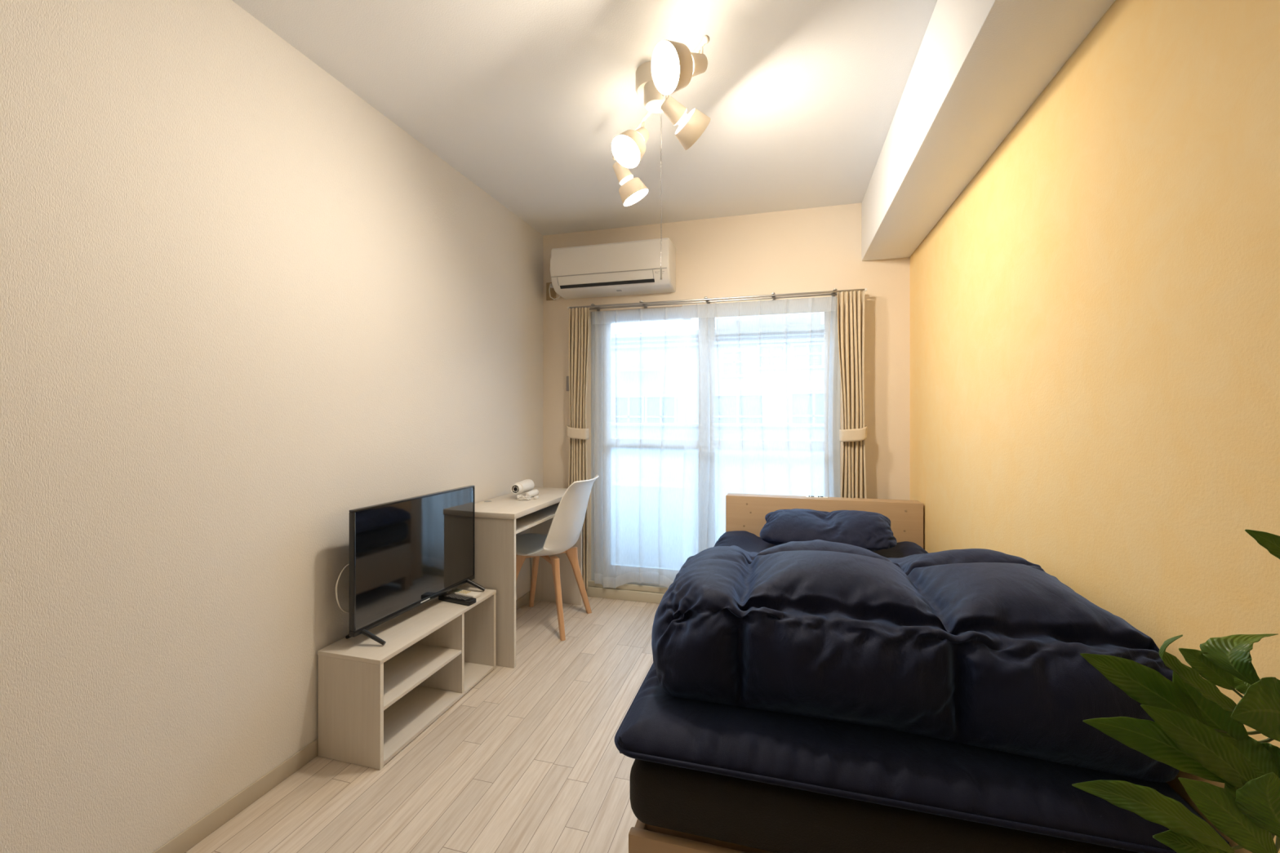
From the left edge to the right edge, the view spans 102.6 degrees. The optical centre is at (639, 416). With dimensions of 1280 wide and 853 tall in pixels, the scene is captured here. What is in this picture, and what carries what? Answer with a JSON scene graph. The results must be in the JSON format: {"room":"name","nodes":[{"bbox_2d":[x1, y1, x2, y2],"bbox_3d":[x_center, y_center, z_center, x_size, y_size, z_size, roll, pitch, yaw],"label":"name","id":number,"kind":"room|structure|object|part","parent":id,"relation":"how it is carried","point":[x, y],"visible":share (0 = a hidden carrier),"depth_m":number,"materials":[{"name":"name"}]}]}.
{"room":"studio apartment","nodes":[
{"label":"studio apartment","id":0,"kind":"room"},
{"bbox_2d":[0,0,542,852],"bbox_3d":[-1.370,-0.022,1.115,0.120,2.400,5.157,0,0,16],"label":"wall","id":1,"kind":"structure","parent":0,"point":[245,310],"depth_m":1.42,"materials":[{"name":"white paint"}]},
{"bbox_2d":[152,591,529,852],"bbox_3d":[-1.308,1.149,1.098,0.007,0.058,4.916,0,0,16],"label":"baseboard","id":2,"kind":"structure","parent":1,"relation":"attached to","point":[197,832],"depth_m":1.53,"materials":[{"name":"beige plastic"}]},
{"bbox_2d":[185,596,659,852],"bbox_3d":[-0.230,1.238,0.799,2.487,0.120,5.157,0,0,16],"label":"floor","id":3,"kind":"structure","parent":0,"point":[528,760],"depth_m":1.69,"materials":[{"name":"brown wood"}]},
{"bbox_2d":[317,586,496,770],"bbox_3d":[-0.893,0.995,2.083,0.263,0.366,0.718,0,0,16],"label":"stand","id":4,"kind":"object","parent":3,"relation":"on","point":[375,699],"visible":0.91,"depth_m":1.92,"materials":[{"name":"brown wood"}]},
{"bbox_3d":[-0.988,1.002,1.747,0.260,0.350,0.015,0,0,15],"label":"panel","id":5,"kind":"part","parent":4,"relation":"part of","materials":[{"name":"brown wood"}]},
{"bbox_3d":[-0.893,0.820,2.083,0.263,0.015,0.718,0,0,15],"label":"panel","id":6,"kind":"part","parent":4,"relation":"part of","materials":[{"name":"brown wood"}]},
{"bbox_2d":[335,485,485,645],"bbox_3d":[-0.898,0.569,2.096,0.177,0.482,0.702,0,0,18],"label":"television","id":7,"kind":"object","parent":4,"relation":"on","point":[405,554],"visible":1,"depth_m":2.02,"materials":[{"name":"black plastic"}]},
{"bbox_2d":[383,644,461,710],"bbox_3d":[-0.925,0.986,1.966,0.249,0.013,0.440,0,0,15],"label":"shelf","id":8,"kind":"object","parent":4,"relation":"attached to","point":[402,673],"depth_m":2.00,"materials":[{"name":"brown wood"}]},
{"bbox_3d":[-0.891,1.167,2.083,0.252,0.014,0.683,0,0,15],"label":"panel","id":9,"kind":"part","parent":4,"relation":"part of","materials":[{"name":"brown wood"}]},
{"bbox_2d":[438,592,475,605],"bbox_3d":[-0.801,0.801,2.246,0.178,0.021,0.046,0,0,24],"label":"remote control","id":10,"kind":"object","parent":4,"relation":"on","point":[446,597],"visible":0.99,"depth_m":2.23,"materials":[{"name":"black plastic"}]},
{"bbox_2d":[448,588,480,598],"bbox_3d":[-0.794,0.803,2.319,0.150,0.017,0.050,0,0,25],"label":"remote control","id":11,"kind":"object","parent":4,"relation":"on","point":[456,591],"visible":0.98,"depth_m":2.31,"materials":[{"name":"white plastic"}]},
{"bbox_3d":[-0.801,1.002,2.421,0.260,0.350,0.015,0,0,15],"label":"panel","id":12,"kind":"part","parent":4,"relation":"part of","materials":[{"name":"brown wood"}]},
{"bbox_2d":[460,487,582,668],"bbox_3d":[-0.638,0.816,2.846,0.347,0.723,0.853,0,0,16],"label":"desk","id":13,"kind":"object","parent":3,"relation":"on","point":[497,520],"visible":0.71,"depth_m":2.44,"materials":[{"name":"brown wood"}]},
{"bbox_3d":[-0.751,0.831,2.449,0.342,0.694,0.018,0,0,15],"label":"panel","id":14,"kind":"part","parent":13,"relation":"part of","materials":[{"name":"brown wood"}]},
{"bbox_2d":[511,479,538,500],"bbox_3d":[-0.628,0.408,2.866,0.148,0.093,0.202,0,0,16],"label":"hair dryer","id":15,"kind":"object","parent":13,"relation":"on","point":[527,485],"visible":1,"depth_m":2.83,"materials":[{"name":"white plastic"}]},
{"bbox_2d":[512,485,519,493],"bbox_3d":[-0.677,0.398,2.802,0.043,0.043,0.001,0,0,12],"label":"grille","id":16,"kind":"object","parent":15,"relation":"attached to","point":[515,488],"depth_m":2.80,"materials":[{"name":"black plastic"}]},
{"bbox_3d":[-0.627,0.442,2.798,0.090,0.025,0.072,0,0,15],"label":"coiled cord","id":17,"kind":"part","parent":15,"relation":"part of","materials":[{"name":"white plastic"}]},
{"bbox_3d":[-0.610,0.436,2.886,0.039,0.038,0.128,0,0,15],"label":"handle","id":18,"kind":"part","parent":15,"relation":"part of","materials":[{"name":"white plastic"}]},
{"bbox_2d":[515,502,559,531],"bbox_3d":[-0.632,0.553,2.845,0.300,0.013,0.808,0,0,15],"label":"shelf","id":19,"kind":"object","parent":13,"relation":"attached to","point":[522,523],"depth_m":2.76,"materials":[{"name":"brown wood"}]},
{"bbox_3d":[-0.530,0.831,3.246,0.342,0.694,0.018,0,0,15],"label":"panel","id":20,"kind":"part","parent":13,"relation":"part of","materials":[{"name":"brown wood"}]},
{"bbox_2d":[515,474,599,640],"bbox_3d":[-0.518,0.761,2.930,0.532,0.833,0.474,0,0,16],"label":"desk chair","id":21,"kind":"object","parent":3,"relation":"on","point":[566,525],"visible":0.82,"depth_m":2.80,"materials":[{"name":"white plastic"}]},
{"bbox_3d":[-0.711,0.976,2.841,0.181,0.403,0.034,0,0,-28],"label":"leg","id":22,"kind":"part","parent":21,"relation":"part of","materials":[{"name":"brown wood"}]},
{"bbox_2d":[515,533,546,554],"bbox_3d":[-0.575,0.721,2.946,0.385,0.042,0.402,0,0,15],"label":"seat cushion","id":23,"kind":"object","parent":21,"relation":"on","point":[526,544],"depth_m":2.92,"materials":[{"name":"white fabric"}]},
{"bbox_3d":[-0.637,0.976,3.105,0.034,0.403,0.181,0,0,-31],"label":"leg","id":24,"kind":"part","parent":21,"relation":"part of","materials":[{"name":"brown wood"}]},
{"bbox_3d":[-0.443,0.976,2.767,0.034,0.403,0.181,0,0,-31],"label":"leg","id":25,"kind":"part","parent":21,"relation":"part of","materials":[{"name":"brown wood"}]},
{"bbox_3d":[-0.369,0.976,3.031,0.181,0.403,0.034,0,0,-28],"label":"leg","id":26,"kind":"part","parent":21,"relation":"part of","materials":[{"name":"brown wood"}]},
{"bbox_2d":[628,493,923,852],"bbox_3d":[0.711,0.804,1.849,0.981,0.747,1.964,0,0,16],"label":"frame","id":27,"kind":"object","parent":3,"relation":"on","point":[744,512],"visible":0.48,"depth_m":2.59,"materials":[{"name":"brown wood"}]},
{"bbox_3d":[0.237,0.971,1.936,0.022,0.215,1.833,0,0,15],"label":"rail","id":28,"kind":"part","parent":27,"relation":"part of","materials":[{"name":"brown wood"}]},
{"bbox_3d":[0.451,0.961,0.914,0.981,0.235,0.022,0,0,15],"label":"foot rail","id":29,"kind":"part","parent":27,"relation":"part of","materials":[{"name":"brown wood"}]},
{"bbox_2d":[727,493,920,502],"bbox_3d":[0.962,0.783,2.755,0.977,0.690,0.086,0,0,15],"label":"shelf","id":30,"kind":"object","parent":27,"relation":"attached to","point":[729,494],"depth_m":2.73,"materials":[{"name":"brown wood"}]},
{"bbox_3d":[0.947,0.797,2.702,0.981,0.722,0.022,0,0,15],"label":"headboard","id":31,"kind":"part","parent":27,"relation":"part of","materials":[{"name":"brown wood"}]},
{"bbox_2d":[629,759,1137,852],"bbox_3d":[0.690,0.775,1.796,0.986,0.132,1.846,0,0,16],"label":"mattress","id":32,"kind":"object","parent":27,"relation":"on","point":[776,819],"visible":0.25,"depth_m":0.95,"materials":[{"name":"black fabric"}]},
{"bbox_2d":[614,530,1231,852],"bbox_3d":[0.676,0.657,1.798,1.030,0.100,1.858,0,0,16],"label":"topper","id":33,"kind":"object","parent":32,"relation":"on","point":[875,765],"visible":0.29,"depth_m":0.96,"materials":[{"name":"blue fabric"}]},
{"bbox_2d":[760,508,897,551],"bbox_3d":[0.892,0.542,2.467,0.602,0.163,0.339,0,0,18],"label":"pillow","id":34,"kind":"object","parent":33,"relation":"on","point":[870,531],"visible":0.85,"depth_m":2.38,"materials":[{"name":"blue fabric"}]},
{"bbox_2d":[651,539,1179,782],"bbox_3d":[0.600,0.493,1.491,0.991,0.288,1.073,0,0,16],"label":"duvet","id":35,"kind":"object","parent":33,"relation":"on","point":[978,647],"visible":0.98,"depth_m":1.05,"materials":[{"name":"blue fabric"}]},
{"bbox_2d":[1071,529,1279,852],"bbox_3d":[0.629,0.648,0.490,0.318,1.058,0.270,0,0,43],"label":"potted plant","id":36,"kind":"object","parent":3,"relation":"on","point":[1197,730],"visible":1,"depth_m":0.53,"materials":[{"name":"green plant"}]},
{"bbox_2d":[231,0,937,235],"bbox_3d":[-0.230,-1.282,0.799,2.487,0.120,5.157,0,0,16],"label":"ceiling","id":37,"kind":"structure","parent":0,"point":[527,100],"depth_m":1.90,"materials":[{"name":"white paint"}]},
{"bbox_2d":[611,35,710,279],"bbox_3d":[0.064,-0.851,1.836,0.292,0.740,0.810,0,0,-20],"label":"ceiling light","id":38,"kind":"object","parent":37,"relation":"hanging from","point":[672,67],"visible":1,"depth_m":1.75,"materials":[{"name":"beige plastic"}]},
{"bbox_2d":[613,161,633,185],"bbox_3d":[-0.070,-1.024,2.157,0.084,0.096,0.070,0,0,15],"label":"socket","id":39,"kind":"object","parent":38,"relation":"attached to","point":[624,175],"depth_m":2.13,"materials":[{"name":"beige plastic"}]},
{"bbox_3d":[-0.043,-0.982,1.879,0.126,0.119,0.126,0,0,15],"label":"lamp shade","id":40,"kind":"part","parent":38,"relation":"part of","materials":[{"name":"beige plastic"}]},
{"bbox_3d":[-0.026,-0.946,2.164,0.125,0.106,0.120,0,0,15],"label":"lamp shade","id":41,"kind":"part","parent":38,"relation":"part of","materials":[{"name":"beige plastic"}]},
{"bbox_2d":[635,127,648,143],"bbox_3d":[-0.004,-1.041,1.915,0.071,0.077,0.076,0,0,15],"label":"socket","id":42,"kind":"object","parent":38,"relation":"attached to","point":[642,131],"depth_m":1.89,"materials":[{"name":"beige plastic"}]},
{"bbox_3d":[0.074,-0.501,1.806,0.008,0.041,0.008,0,0,15],"label":"pull handle","id":43,"kind":"part","parent":38,"relation":"part of","materials":[{"name":"white plastic"}]},
{"bbox_3d":[0.074,-0.804,1.806,0.005,0.568,0.003,0,0,15],"label":"pull chain","id":44,"kind":"part","parent":38,"relation":"part of","materials":[{"name":"metal"}]},
{"bbox_3d":[0.094,-1.009,1.490,0.104,0.135,0.134,0,0,-30],"label":"lamp shade","id":45,"kind":"part","parent":38,"relation":"part of","materials":[{"name":"beige plastic"}]},
{"bbox_2d":[661,96,687,124],"bbox_3d":[0.117,-1.040,1.744,0.089,0.083,0.065,0,0,-36],"label":"socket","id":46,"kind":"object","parent":38,"relation":"attached to","point":[675,111],"depth_m":1.73,"materials":[{"name":"beige plastic"}]},
{"bbox_3d":[0.182,-0.995,1.779,0.111,0.130,0.127,0,0,-33],"label":"lamp shade","id":47,"kind":"part","parent":38,"relation":"part of","materials":[{"name":"beige plastic"}]},
{"bbox_2d":[690,52,707,77],"bbox_3d":[0.163,-1.044,1.522,0.083,0.076,0.065,0,0,-19],"label":"socket","id":48,"kind":"object","parent":38,"relation":"attached to","point":[700,60],"depth_m":1.51,"materials":[{"name":"beige plastic"}]},
{"bbox_2d":[542,202,910,580],"bbox_3d":[0.444,-0.022,3.226,2.247,2.400,0.120,0,0,16],"label":"wall","id":49,"kind":"structure","parent":0,"point":[815,249],"depth_m":3.05,"materials":[{"name":"white paint"}]},
{"bbox_2d":[546,282,555,300],"bbox_3d":[-0.598,-0.840,3.446,0.072,0.120,0.012,0,0,16],"label":"wall outlet","id":50,"kind":"object","parent":49,"relation":"attached to","point":[553,293],"visible":0.75,"depth_m":3.45,"materials":[{"name":"beige plastic"}]},
{"bbox_2d":[548,291,555,298],"bbox_3d":[-0.589,-0.814,3.440,0.052,0.052,0.005,0,0,15],"label":"socket","id":51,"kind":"object","parent":50,"relation":"attached to","point":[553,294],"depth_m":3.44,"materials":[{"name":"white plastic"}]},
{"bbox_2d":[566,376,568,391],"bbox_3d":[-0.461,-0.217,3.409,0.060,0.100,0.010,0,0,16],"label":"wall plate","id":52,"kind":"object","parent":49,"relation":"attached to","point":[567,377],"visible":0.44,"depth_m":3.41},
{"bbox_2d":[548,237,675,299],"bbox_3d":[-0.211,-0.914,3.231,0.850,0.291,0.218,0,0,16],"label":"air conditioner","id":53,"kind":"object","parent":49,"relation":"attached to","point":[632,267],"visible":0.99,"depth_m":3.13,"materials":[{"name":"white plastic"}]},
{"bbox_3d":[-0.552,-0.823,3.399,0.102,0.109,0.035,0,0,-10],"label":"power cord","id":54,"kind":"part","parent":53,"relation":"part of","materials":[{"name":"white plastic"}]},
{"bbox_2d":[586,580,668,603],"bbox_3d":[0.413,1.129,3.154,1.580,0.098,0.034,0,0,16],"label":"trim","id":55,"kind":"structure","parent":49,"relation":"attached to","point":[628,592],"depth_m":3.28,"materials":[{"name":"beige wood"}]},
{"bbox_2d":[567,288,866,586],"bbox_3d":[0.422,0.184,3.168,1.782,1.823,0.232,0,0,16],"label":"window","id":56,"kind":"structure","parent":49,"relation":"in","point":[836,390],"depth_m":2.98,"materials":[{"name":"silver metal"}]},
{"bbox_2d":[566,306,589,591],"bbox_3d":[-0.411,0.209,3.293,0.124,1.798,0.190,0,0,-35],"label":"curtain","id":57,"kind":"object","parent":56,"relation":"hanging from","point":[577,431],"visible":0.67,"depth_m":3.26,"materials":[{"name":"beige fabric"}]},
{"bbox_2d":[591,306,684,588],"bbox_3d":[-0.002,0.217,3.237,0.654,1.794,0.057,0,0,16],"label":"sheer curtain","id":58,"kind":"object","parent":56,"relation":"hanging from","point":[638,381],"visible":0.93,"depth_m":3.26,"materials":[{"name":"white fabric"}]},
{"bbox_3d":[0.407,-0.709,3.113,1.782,0.037,0.116,0,0,16],"label":"curtain rail","id":59,"kind":"part","parent":56,"relation":"part of","materials":[{"name":"silver metal"}]},
{"bbox_2d":[680,296,836,567],"bbox_3d":[0.682,0.215,3.015,0.904,1.791,0.054,0,0,16],"label":"sheer curtain","id":60,"kind":"object","parent":56,"relation":"hanging from","point":[758,375],"visible":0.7,"depth_m":3.04,"materials":[{"name":"white fabric"}]},
{"bbox_2d":[837,290,866,498],"bbox_3d":[1.183,0.209,2.875,0.153,1.798,0.158,0,0,16],"label":"curtain","id":61,"kind":"object","parent":56,"relation":"hanging from","point":[851,304],"visible":0.67,"depth_m":2.83,"materials":[{"name":"beige fabric"}]},
{"bbox_2d":[910,0,1279,852],"bbox_3d":[0.911,-0.022,0.483,0.120,2.400,5.157,0,0,16],"label":"wall","id":62,"kind":"structure","parent":0,"point":[1095,315],"depth_m":1.05,"materials":[{"name":"yellow paint"}]},
{"bbox_2d":[861,0,1115,260],"bbox_3d":[0.731,-1.054,0.532,0.251,0.334,4.916,0,0,16],"label":"beam","id":63,"kind":"structure","parent":62,"relation":"attached to","point":[979,66],"depth_m":1.51,"materials":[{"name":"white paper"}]}
]}

